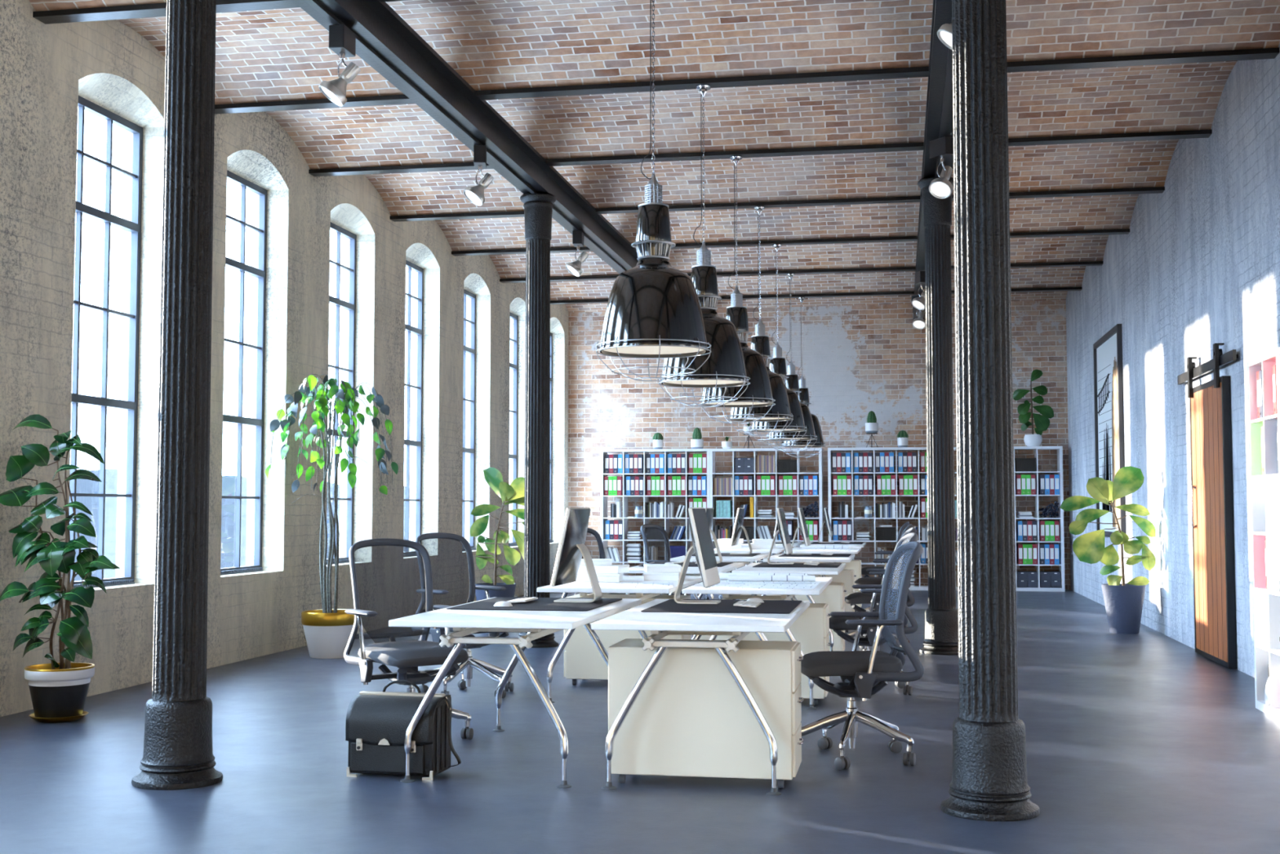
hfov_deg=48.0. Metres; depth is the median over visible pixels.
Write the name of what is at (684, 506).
book
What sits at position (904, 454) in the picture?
ring binder
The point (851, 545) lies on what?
office desk
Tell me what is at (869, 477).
ring binder
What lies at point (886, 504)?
book
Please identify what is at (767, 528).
book
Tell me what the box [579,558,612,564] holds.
box
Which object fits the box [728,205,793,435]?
pendant lamp
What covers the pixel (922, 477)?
ring binder
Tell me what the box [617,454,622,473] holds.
ring binder
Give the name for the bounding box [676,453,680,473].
ring binder
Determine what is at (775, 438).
diffuser
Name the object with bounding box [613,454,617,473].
ring binder
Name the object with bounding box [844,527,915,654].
office chair
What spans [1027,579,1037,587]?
box
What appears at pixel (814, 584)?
building plan
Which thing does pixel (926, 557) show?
ring binder
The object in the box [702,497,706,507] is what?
ring binder
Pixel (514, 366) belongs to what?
window
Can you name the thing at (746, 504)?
book
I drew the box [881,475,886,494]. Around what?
ring binder
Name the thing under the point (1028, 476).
ring binder
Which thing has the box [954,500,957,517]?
box
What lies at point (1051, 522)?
ring binder
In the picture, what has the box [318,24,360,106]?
track spotlight
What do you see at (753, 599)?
computer mouse
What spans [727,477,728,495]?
book
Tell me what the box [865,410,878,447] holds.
potted cactus
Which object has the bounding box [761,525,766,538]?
book
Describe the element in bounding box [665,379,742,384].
diffuser
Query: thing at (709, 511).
desktop monitor
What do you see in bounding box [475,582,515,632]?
planter
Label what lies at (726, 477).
book
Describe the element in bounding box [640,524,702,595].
office chair
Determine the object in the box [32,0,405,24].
ceiling beam
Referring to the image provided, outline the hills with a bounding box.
[68,468,409,581]
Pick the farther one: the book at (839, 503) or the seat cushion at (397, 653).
the book at (839, 503)
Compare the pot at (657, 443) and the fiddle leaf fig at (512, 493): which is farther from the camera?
the pot at (657, 443)
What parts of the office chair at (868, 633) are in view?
armrest, armrest, arm post, frame, backrest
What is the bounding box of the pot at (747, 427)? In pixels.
[743,426,754,433]
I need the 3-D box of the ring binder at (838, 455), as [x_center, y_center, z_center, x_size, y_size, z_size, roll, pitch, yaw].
[3.227,0.581,23.264,0.072,0.315,0.282,-1,-3,10]
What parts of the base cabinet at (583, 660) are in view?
drawer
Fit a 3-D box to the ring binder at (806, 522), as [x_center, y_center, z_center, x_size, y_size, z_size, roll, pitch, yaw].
[2.706,1.676,23.296,0.072,0.315,0.282,-1,-3,10]
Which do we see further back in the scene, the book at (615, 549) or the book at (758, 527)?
the book at (615, 549)
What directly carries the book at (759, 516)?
on the bookcase at (712, 451)
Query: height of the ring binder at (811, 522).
0.315 m
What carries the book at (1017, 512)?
on the book at (1018, 513)
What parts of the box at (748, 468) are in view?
box lid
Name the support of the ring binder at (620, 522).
on the bookcase at (603, 499)
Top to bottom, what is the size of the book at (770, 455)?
0.284 m
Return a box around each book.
[604,546,609,558]
[608,546,613,561]
[610,503,612,517]
[610,548,616,561]
[613,505,614,517]
[613,547,621,561]
[614,504,616,517]
[616,502,617,517]
[617,502,621,517]
[626,534,639,536]
[626,543,640,545]
[626,546,642,547]
[626,547,640,549]
[626,549,640,551]
[626,550,642,552]
[626,553,640,555]
[626,556,641,558]
[627,531,640,533]
[627,537,640,539]
[627,555,641,556]
[627,558,642,559]
[627,560,641,561]
[645,502,648,517]
[648,502,649,517]
[650,502,653,517]
[652,503,653,517]
[653,502,655,517]
[655,502,658,517]
[657,502,659,517]
[659,502,661,517]
[661,502,664,517]
[666,504,667,517]
[667,504,669,517]
[670,502,674,517]
[670,525,676,539]
[672,524,680,539]
[675,504,682,517]
[675,525,682,539]
[676,526,683,539]
[677,505,683,517]
[678,525,685,539]
[679,505,685,517]
[688,524,690,539]
[713,477,715,495]
[715,477,716,495]
[716,477,718,495]
[716,524,719,539]
[718,477,719,495]
[720,477,721,495]
[720,528,724,538]
[721,477,723,495]
[723,477,724,495]
[724,477,726,495]
[725,477,727,495]
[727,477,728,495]
[728,477,730,495]
[728,525,732,538]
[730,477,733,495]
[743,503,748,517]
[750,497,751,517]
[751,497,754,517]
[755,455,757,472]
[757,454,759,472]
[757,511,772,513]
[757,526,763,538]
[758,509,772,511]
[759,455,760,472]
[759,515,771,517]
[759,525,764,538]
[760,455,762,472]
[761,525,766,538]
[762,454,764,472]
[764,454,767,472]
[764,525,769,538]
[765,525,772,538]
[766,455,768,472]
[768,455,769,472]
[769,455,771,472]
[771,455,773,472]
[773,454,775,472]
[838,502,840,517]
[840,504,841,517]
[841,501,844,517]
[843,504,844,517]
[844,504,846,517]
[846,504,848,517]
[856,532,869,533]
[856,537,870,539]
[857,535,871,537]
[875,502,877,517]
[877,503,879,517]
[879,524,892,527]
[880,504,882,517]
[881,502,883,517]
[883,504,885,517]
[886,503,888,517]
[888,502,890,517]
[890,505,892,517]
[893,503,895,517]
[897,505,899,517]
[900,502,902,517]
[902,504,904,517]
[909,504,915,517]
[911,504,917,517]
[921,527,924,540]
[924,524,926,540]
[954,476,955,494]
[955,528,957,540]
[955,573,957,586]
[1017,511,1031,513]
[1017,513,1031,515]
[1017,515,1031,516]
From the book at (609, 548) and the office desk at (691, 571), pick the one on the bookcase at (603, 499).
the book at (609, 548)
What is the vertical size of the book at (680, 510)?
0.200 m
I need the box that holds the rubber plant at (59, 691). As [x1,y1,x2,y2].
[0,413,119,722]
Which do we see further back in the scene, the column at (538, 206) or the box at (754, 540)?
the box at (754, 540)
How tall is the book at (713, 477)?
0.282 m
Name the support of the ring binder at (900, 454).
on the bookcase at (830, 450)
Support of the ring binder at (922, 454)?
on the bookcase at (830, 450)
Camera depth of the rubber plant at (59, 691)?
8.82 m
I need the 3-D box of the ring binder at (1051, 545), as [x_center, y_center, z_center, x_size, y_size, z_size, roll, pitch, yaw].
[6.466,1.999,22.595,0.072,0.315,0.282,-1,-3,10]
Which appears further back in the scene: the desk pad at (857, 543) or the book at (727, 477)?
the book at (727, 477)
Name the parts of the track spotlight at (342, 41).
swivel arm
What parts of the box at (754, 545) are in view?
box lid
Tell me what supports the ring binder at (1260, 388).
on the bookcase at (1264, 490)
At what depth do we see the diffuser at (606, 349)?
8.66 m
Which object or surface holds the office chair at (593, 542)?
on the floor
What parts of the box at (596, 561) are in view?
box lid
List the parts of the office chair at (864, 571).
armrest, arm post, frame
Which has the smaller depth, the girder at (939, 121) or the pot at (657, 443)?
the girder at (939, 121)
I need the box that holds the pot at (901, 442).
[897,437,907,447]
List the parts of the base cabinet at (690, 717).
drawer, drawer, drawer, handle, handle, handle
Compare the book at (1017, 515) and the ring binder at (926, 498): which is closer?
the book at (1017, 515)
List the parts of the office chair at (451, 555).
armrest, frame, backrest, leg, leg, leg, arm post, armrest, leg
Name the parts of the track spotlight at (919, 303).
swivel arm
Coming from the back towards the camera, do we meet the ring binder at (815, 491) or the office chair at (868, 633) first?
the ring binder at (815, 491)
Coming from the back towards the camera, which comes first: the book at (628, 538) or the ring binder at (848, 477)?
the book at (628, 538)
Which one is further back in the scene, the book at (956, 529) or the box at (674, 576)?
the book at (956, 529)
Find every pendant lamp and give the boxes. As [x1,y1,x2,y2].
[595,0,711,381]
[657,84,750,406]
[698,155,775,423]
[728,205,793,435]
[749,244,807,444]
[766,273,817,452]
[779,297,825,457]
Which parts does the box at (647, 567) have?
box lid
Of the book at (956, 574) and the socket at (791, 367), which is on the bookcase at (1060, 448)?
the book at (956, 574)
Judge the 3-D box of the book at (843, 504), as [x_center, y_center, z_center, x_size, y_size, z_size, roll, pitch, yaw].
[3.300,1.358,23.184,0.023,0.209,0.201,-1,-3,10]
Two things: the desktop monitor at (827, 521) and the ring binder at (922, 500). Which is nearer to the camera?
the desktop monitor at (827, 521)
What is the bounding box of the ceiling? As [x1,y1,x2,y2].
[28,0,1279,312]
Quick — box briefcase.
[345,680,461,780]
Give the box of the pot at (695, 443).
[690,439,703,448]
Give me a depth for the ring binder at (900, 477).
22.94 m
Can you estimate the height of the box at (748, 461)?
0.122 m
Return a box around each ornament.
[802,501,818,517]
[1038,501,1058,517]
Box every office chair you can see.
[343,537,473,739]
[414,532,514,697]
[561,528,635,597]
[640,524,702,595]
[694,547,742,599]
[800,541,924,769]
[829,532,918,694]
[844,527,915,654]
[854,524,913,626]
[861,521,909,577]
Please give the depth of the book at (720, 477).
23.46 m
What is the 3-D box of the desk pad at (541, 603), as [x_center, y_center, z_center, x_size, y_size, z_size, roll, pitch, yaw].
[-0.560,0.977,7.944,0.760,0.004,1.000,-1,-3,10]
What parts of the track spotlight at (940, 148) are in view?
swivel arm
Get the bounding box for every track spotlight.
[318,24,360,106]
[463,145,493,205]
[565,230,588,276]
[911,271,925,310]
[911,293,925,329]
[928,136,953,198]
[937,23,952,50]
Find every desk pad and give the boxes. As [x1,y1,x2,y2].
[445,596,622,611]
[638,561,733,566]
[640,599,802,613]
[684,552,760,556]
[752,562,841,567]
[778,553,851,556]
[810,542,863,544]
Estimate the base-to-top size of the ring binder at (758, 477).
0.315 m
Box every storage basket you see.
[739,526,754,539]
[777,459,797,472]
[875,527,895,540]
[1014,457,1035,471]
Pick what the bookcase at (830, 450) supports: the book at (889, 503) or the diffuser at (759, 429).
the book at (889, 503)
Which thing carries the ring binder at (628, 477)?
on the bookcase at (603, 499)
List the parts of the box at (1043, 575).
box lid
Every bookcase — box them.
[600,448,709,575]
[709,448,823,564]
[827,447,928,590]
[953,445,1065,591]
[1247,346,1279,721]
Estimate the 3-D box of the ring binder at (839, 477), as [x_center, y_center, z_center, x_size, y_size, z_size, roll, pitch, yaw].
[3.237,0.944,23.245,0.072,0.315,0.282,-1,-3,10]
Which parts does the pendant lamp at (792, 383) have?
chain, lamp shade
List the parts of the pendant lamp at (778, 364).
chain, lamp shade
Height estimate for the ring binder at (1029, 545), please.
0.315 m
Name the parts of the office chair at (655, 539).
frame, backrest, armrest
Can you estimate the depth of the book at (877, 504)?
22.99 m
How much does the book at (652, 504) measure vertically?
0.227 m
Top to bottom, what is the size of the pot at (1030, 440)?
0.190 m
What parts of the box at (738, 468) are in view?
box lid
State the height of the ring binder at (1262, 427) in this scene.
0.315 m
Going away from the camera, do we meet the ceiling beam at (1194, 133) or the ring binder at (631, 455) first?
the ceiling beam at (1194, 133)
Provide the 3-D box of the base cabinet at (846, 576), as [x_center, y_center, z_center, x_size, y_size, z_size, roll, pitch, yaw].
[1.846,1.842,15.287,0.905,0.645,0.440,-1,-3,10]
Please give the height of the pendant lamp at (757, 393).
2.434 m
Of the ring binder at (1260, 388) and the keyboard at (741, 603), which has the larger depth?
the ring binder at (1260, 388)
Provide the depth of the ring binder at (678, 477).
23.57 m
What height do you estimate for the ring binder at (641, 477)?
0.315 m
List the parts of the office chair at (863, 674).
leg, leg, leg, armrest, arm post, arm post, armrest, leg, leg, frame, backrest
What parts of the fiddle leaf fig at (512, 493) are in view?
stem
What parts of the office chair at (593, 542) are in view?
frame, backrest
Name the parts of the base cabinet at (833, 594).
drawer, drawer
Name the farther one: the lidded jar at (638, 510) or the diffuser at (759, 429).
the lidded jar at (638, 510)
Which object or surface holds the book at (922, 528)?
on the bookcase at (830, 450)
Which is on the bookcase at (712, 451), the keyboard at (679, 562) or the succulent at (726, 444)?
the succulent at (726, 444)
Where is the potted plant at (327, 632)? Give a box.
[265,373,398,658]
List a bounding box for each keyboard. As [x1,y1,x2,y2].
[506,596,537,602]
[671,560,684,563]
[733,600,760,607]
[804,562,817,564]
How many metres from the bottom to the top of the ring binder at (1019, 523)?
0.315 m
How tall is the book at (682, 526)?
0.217 m
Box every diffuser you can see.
[603,346,704,354]
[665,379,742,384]
[706,402,765,404]
[737,417,786,419]
[759,429,798,430]
[775,438,804,439]
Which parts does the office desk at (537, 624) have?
support frame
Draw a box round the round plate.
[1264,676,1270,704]
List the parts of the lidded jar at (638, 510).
lid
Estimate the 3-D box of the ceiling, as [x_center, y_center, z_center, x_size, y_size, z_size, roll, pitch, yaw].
[0.399,-2.794,10.467,8.218,0.300,27.300,-1,-3,10]
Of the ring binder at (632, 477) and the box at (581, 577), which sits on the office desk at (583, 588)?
the box at (581, 577)
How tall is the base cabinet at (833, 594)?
0.645 m
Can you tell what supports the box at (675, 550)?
on the bookcase at (603, 499)
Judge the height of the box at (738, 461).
0.122 m
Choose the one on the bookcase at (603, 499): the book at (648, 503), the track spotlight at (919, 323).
the book at (648, 503)
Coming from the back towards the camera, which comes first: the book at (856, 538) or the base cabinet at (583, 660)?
the book at (856, 538)
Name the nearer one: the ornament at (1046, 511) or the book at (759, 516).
the ornament at (1046, 511)
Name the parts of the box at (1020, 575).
box lid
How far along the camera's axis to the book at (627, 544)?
23.66 m
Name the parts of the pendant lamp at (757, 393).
chain, lamp shade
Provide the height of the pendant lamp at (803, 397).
2.434 m
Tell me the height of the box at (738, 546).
0.070 m
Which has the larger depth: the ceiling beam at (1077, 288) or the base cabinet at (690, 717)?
the ceiling beam at (1077, 288)
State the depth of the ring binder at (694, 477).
23.52 m
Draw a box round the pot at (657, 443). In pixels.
[653,439,662,448]
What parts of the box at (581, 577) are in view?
box lid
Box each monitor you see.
[550,507,601,602]
[674,507,720,604]
[695,507,722,563]
[729,507,752,554]
[767,507,794,564]
[773,520,782,542]
[791,507,812,554]
[817,507,834,542]
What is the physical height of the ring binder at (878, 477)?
0.315 m
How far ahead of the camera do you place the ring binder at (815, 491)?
23.18 m
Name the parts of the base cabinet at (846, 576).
drawer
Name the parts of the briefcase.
carry handle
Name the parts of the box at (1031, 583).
box lid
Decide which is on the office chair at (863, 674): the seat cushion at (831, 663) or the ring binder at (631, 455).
the seat cushion at (831, 663)
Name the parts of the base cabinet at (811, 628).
drawer, drawer, drawer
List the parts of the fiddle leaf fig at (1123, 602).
stem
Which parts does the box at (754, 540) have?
box lid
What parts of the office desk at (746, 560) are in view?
support frame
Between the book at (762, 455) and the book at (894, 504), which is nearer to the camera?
the book at (894, 504)
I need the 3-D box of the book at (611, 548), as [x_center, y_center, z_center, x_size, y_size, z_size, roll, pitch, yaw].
[-0.422,2.120,23.814,0.085,0.214,0.201,-1,-3,10]
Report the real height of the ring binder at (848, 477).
0.315 m
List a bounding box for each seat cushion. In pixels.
[357,640,468,666]
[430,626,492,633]
[574,592,635,595]
[800,650,902,676]
[829,616,878,630]
[844,591,880,604]
[854,577,882,584]
[861,566,884,574]
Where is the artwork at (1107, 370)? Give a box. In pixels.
[1097,356,1119,527]
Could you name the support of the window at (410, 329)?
in the wall at (45, 68)
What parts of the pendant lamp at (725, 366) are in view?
chain, lamp shade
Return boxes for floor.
[0,589,1279,853]
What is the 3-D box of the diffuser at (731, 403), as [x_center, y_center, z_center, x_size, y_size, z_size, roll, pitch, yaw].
[0.877,-0.224,12.974,0.624,0.006,0.624,0,-3,-5]
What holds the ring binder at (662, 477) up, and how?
on the bookcase at (603, 499)
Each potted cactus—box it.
[652,432,663,448]
[690,427,703,448]
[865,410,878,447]
[896,430,909,447]
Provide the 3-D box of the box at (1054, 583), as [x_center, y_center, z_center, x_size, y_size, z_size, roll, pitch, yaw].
[6.517,2.458,22.559,0.155,0.122,0.287,-1,-3,10]
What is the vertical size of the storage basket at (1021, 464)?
0.210 m
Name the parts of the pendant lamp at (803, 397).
chain, lamp shade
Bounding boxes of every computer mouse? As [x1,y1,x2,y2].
[493,600,512,606]
[746,597,764,602]
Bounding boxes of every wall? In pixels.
[0,0,568,716]
[568,300,1071,590]
[1066,42,1279,677]
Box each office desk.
[388,596,641,787]
[537,575,702,702]
[591,599,809,795]
[624,561,744,599]
[670,553,768,599]
[682,577,832,709]
[710,546,784,599]
[731,562,845,650]
[741,542,802,565]
[763,553,854,633]
[784,546,861,563]
[800,542,866,577]
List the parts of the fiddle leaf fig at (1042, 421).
stem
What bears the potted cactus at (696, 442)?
on the bookcase at (603, 499)
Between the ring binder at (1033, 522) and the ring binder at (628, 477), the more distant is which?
the ring binder at (628, 477)
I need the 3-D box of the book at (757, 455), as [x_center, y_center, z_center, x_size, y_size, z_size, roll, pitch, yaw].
[1.946,0.607,23.471,0.023,0.288,0.201,-1,-3,10]
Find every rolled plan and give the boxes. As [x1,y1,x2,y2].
[718,572,808,579]
[728,574,815,581]
[802,545,848,548]
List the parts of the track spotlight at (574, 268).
swivel arm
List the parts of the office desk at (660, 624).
support frame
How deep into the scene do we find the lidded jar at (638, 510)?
23.63 m
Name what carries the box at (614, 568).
on the box at (581, 577)
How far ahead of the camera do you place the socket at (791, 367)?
19.55 m
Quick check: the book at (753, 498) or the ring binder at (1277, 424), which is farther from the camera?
the book at (753, 498)
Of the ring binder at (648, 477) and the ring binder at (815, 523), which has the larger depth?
the ring binder at (648, 477)
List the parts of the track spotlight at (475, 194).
swivel arm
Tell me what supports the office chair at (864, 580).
on the floor
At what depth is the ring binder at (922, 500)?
22.85 m
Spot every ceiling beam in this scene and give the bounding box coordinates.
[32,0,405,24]
[214,47,1279,114]
[308,128,1212,176]
[390,186,1164,222]
[451,228,1129,256]
[499,261,1103,283]
[550,286,1082,304]
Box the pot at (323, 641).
[302,624,353,658]
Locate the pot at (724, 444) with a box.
[721,441,732,448]
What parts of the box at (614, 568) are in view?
box lid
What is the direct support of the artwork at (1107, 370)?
attached to the framed print at (1108, 349)
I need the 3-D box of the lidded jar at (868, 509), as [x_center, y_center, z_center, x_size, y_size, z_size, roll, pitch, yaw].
[3.658,1.360,23.017,0.124,0.187,0.124,-1,-3,10]
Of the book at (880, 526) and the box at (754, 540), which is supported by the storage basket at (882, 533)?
the book at (880, 526)
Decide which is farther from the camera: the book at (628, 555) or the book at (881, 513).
the book at (628, 555)
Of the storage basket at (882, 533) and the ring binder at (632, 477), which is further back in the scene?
the ring binder at (632, 477)
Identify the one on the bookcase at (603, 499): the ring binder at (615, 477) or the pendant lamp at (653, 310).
the ring binder at (615, 477)
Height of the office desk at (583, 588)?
0.770 m
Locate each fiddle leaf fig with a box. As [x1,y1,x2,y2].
[469,466,524,632]
[1013,369,1053,446]
[1059,466,1155,633]
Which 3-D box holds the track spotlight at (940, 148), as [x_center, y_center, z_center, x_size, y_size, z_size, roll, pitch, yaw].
[2.446,-2.088,11.614,0.247,0.481,0.224,2,-4,-30]
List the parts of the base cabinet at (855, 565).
drawer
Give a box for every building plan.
[600,582,673,586]
[708,581,821,588]
[718,579,811,583]
[795,548,852,551]
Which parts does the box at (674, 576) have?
box lid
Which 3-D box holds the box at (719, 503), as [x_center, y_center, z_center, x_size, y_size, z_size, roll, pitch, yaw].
[1.323,1.344,23.550,0.110,0.280,0.263,-1,-3,10]
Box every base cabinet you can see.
[564,593,690,684]
[608,638,804,788]
[693,603,831,705]
[739,582,846,650]
[817,568,856,632]
[835,560,862,611]
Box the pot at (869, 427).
[865,422,878,432]
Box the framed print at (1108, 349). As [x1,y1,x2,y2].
[1093,324,1125,537]
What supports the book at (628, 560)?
on the bookcase at (603, 499)
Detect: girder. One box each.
[292,0,638,274]
[912,0,953,320]
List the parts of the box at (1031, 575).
box lid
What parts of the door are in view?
handle, wall rail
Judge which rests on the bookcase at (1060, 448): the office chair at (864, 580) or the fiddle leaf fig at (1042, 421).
the fiddle leaf fig at (1042, 421)
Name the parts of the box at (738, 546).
box lid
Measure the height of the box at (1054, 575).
0.122 m
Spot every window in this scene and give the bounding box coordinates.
[69,95,142,589]
[220,169,266,575]
[326,222,356,564]
[404,259,423,540]
[462,288,475,550]
[508,311,517,546]
[550,332,553,542]
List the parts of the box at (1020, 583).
box lid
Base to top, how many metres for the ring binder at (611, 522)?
0.315 m
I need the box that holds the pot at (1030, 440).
[1023,434,1042,446]
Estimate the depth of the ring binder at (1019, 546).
22.55 m
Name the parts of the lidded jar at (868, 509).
lid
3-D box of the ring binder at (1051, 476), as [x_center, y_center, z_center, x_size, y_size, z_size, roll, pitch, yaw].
[6.487,0.911,22.660,0.072,0.315,0.282,-1,-3,10]
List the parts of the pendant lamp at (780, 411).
chain, lamp shade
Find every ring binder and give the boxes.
[604,454,608,473]
[604,476,608,495]
[604,520,609,539]
[608,454,613,473]
[608,475,613,495]
[609,520,613,539]
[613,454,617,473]
[613,475,617,495]
[613,520,618,539]
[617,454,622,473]
[617,475,622,495]
[617,520,622,539]
[624,453,629,473]
[626,475,630,495]
[629,453,633,473]
[630,475,635,495]
[633,453,638,473]
[635,475,639,495]
[637,453,643,473]
[639,475,643,495]
[646,453,650,473]
[646,475,651,495]
[650,453,654,473]
[651,475,655,495]
[654,453,659,473]
[655,475,660,495]
[659,453,664,473]
[660,475,664,495]
[667,453,672,473]
[667,475,671,495]
[671,453,676,473]
[671,475,676,495]
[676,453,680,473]
[676,475,680,495]
[680,453,685,472]
[680,475,685,495]
[688,453,693,472]
[688,475,693,495]
[688,497,693,507]
[692,475,697,495]
[693,453,697,472]
[693,497,697,507]
[697,453,702,472]
[697,475,702,495]
[697,497,702,507]
[701,475,706,495]
[702,453,706,472]
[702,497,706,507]
[734,475,739,495]
[738,475,743,495]
[743,475,748,495]
[747,475,754,495]
[756,475,761,495]
[760,475,765,495]
[765,475,770,495]
[769,475,775,494]
[778,475,783,494]
[783,475,787,494]
[787,475,792,494]
[787,520,793,540]
[792,475,797,494]
[799,475,804,494]
[799,527,803,540]
[804,475,808,494]
[805,520,808,534]
[808,475,813,494]
[808,520,813,540]
[813,475,818,494]
[813,520,818,540]
[831,453,836,472]
[832,475,837,494]
[833,520,837,540]
[836,453,841,472]
[837,475,842,494]
[837,520,842,540]
[840,453,845,472]
[841,475,846,494]
[842,520,847,540]
[845,453,850,472]
[846,475,851,494]
[847,520,852,540]
[853,453,858,472]
[853,475,858,494]
[858,452,863,472]
[858,475,863,494]
[862,452,867,471]
[863,475,867,494]
[867,452,872,471]
[867,475,872,494]
[875,452,879,471]
[876,475,881,494]
[880,452,884,471]
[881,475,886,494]
[884,452,889,471]
[885,475,890,494]
[888,452,893,471]
[890,475,895,494]
[897,452,902,471]
[898,475,903,494]
[902,452,907,471]
[903,475,908,494]
[906,452,911,471]
[908,475,913,494]
[911,452,916,471]
[912,475,917,494]
[920,452,924,471]
[920,475,925,494]
[920,497,925,517]
[920,542,925,563]
[924,452,927,471]
[924,475,927,494]
[925,497,927,517]
[925,543,928,563]
[1015,474,1021,494]
[1016,520,1022,541]
[1016,543,1022,564]
[1021,474,1026,494]
[1022,520,1027,541]
[1022,543,1027,564]
[1026,474,1031,494]
[1026,520,1032,541]
[1026,543,1032,564]
[1030,474,1035,494]
[1031,520,1037,541]
[1031,543,1037,564]
[1038,474,1044,494]
[1039,520,1044,541]
[1039,543,1044,564]
[1044,474,1049,494]
[1044,520,1049,541]
[1044,543,1049,564]
[1048,543,1054,564]
[1049,474,1054,494]
[1049,520,1054,541]
[1053,543,1059,564]
[1054,474,1059,494]
[1054,520,1059,541]
[1256,371,1259,418]
[1258,369,1262,417]
[1261,426,1264,475]
[1265,539,1267,589]
[1272,364,1277,414]
[1276,423,1279,473]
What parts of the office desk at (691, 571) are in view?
support frame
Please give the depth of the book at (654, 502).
23.64 m
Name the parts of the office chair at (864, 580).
armrest, armrest, frame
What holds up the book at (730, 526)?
on the bookcase at (712, 451)
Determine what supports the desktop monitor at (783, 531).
on the desk pad at (762, 564)
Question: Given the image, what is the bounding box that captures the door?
[1177,342,1238,668]
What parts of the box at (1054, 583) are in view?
box lid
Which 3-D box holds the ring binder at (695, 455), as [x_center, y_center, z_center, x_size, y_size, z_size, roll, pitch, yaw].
[0.932,0.605,23.674,0.072,0.315,0.282,-1,-3,10]
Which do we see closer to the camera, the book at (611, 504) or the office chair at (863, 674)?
the office chair at (863, 674)
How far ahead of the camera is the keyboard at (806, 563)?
13.19 m
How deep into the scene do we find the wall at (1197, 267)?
13.66 m
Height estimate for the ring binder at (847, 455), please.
0.315 m
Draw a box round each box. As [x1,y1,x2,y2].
[575,573,623,582]
[577,564,629,573]
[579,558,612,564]
[643,564,681,572]
[643,571,680,581]
[669,545,685,558]
[716,500,723,517]
[717,538,743,543]
[718,543,741,549]
[723,500,732,517]
[734,457,744,465]
[734,465,744,472]
[743,457,754,465]
[744,465,754,472]
[750,542,775,548]
[752,538,773,542]
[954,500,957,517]
[1016,570,1027,579]
[1016,578,1027,587]
[1026,571,1037,579]
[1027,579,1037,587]
[1040,571,1050,579]
[1040,579,1050,587]
[1049,571,1061,579]
[1050,579,1061,587]
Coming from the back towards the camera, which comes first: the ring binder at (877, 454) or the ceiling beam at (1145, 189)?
the ring binder at (877, 454)
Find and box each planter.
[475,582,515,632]
[1101,583,1146,633]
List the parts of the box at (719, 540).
box lid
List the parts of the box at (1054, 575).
box lid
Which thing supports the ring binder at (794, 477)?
on the bookcase at (712, 451)
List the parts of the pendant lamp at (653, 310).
lamp shade, chain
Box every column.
[131,0,222,790]
[518,191,558,647]
[917,176,958,654]
[940,0,1039,821]
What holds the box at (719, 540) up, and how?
on the box at (738, 546)
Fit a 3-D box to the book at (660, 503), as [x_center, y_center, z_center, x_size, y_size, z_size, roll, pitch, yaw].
[0.355,1.371,23.715,0.021,0.245,0.201,-1,-3,10]
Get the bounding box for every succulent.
[720,436,732,448]
[743,422,755,448]
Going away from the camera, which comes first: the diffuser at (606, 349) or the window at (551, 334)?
the diffuser at (606, 349)
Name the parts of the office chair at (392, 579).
armrest, arm post, frame, backrest, armrest, arm post, leg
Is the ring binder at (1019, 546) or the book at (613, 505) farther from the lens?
the book at (613, 505)
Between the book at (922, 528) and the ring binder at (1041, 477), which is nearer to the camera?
the ring binder at (1041, 477)
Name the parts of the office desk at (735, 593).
support frame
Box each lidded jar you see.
[635,506,642,517]
[864,506,871,517]
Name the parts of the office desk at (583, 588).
support frame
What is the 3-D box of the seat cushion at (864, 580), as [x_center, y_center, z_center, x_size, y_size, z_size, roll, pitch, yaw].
[2.606,1.695,15.718,0.525,0.101,0.505,-1,-3,10]
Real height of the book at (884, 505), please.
0.214 m
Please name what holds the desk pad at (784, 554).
on the office desk at (775, 557)
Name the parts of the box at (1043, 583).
box lid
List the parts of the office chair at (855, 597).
leg, armrest, armrest, frame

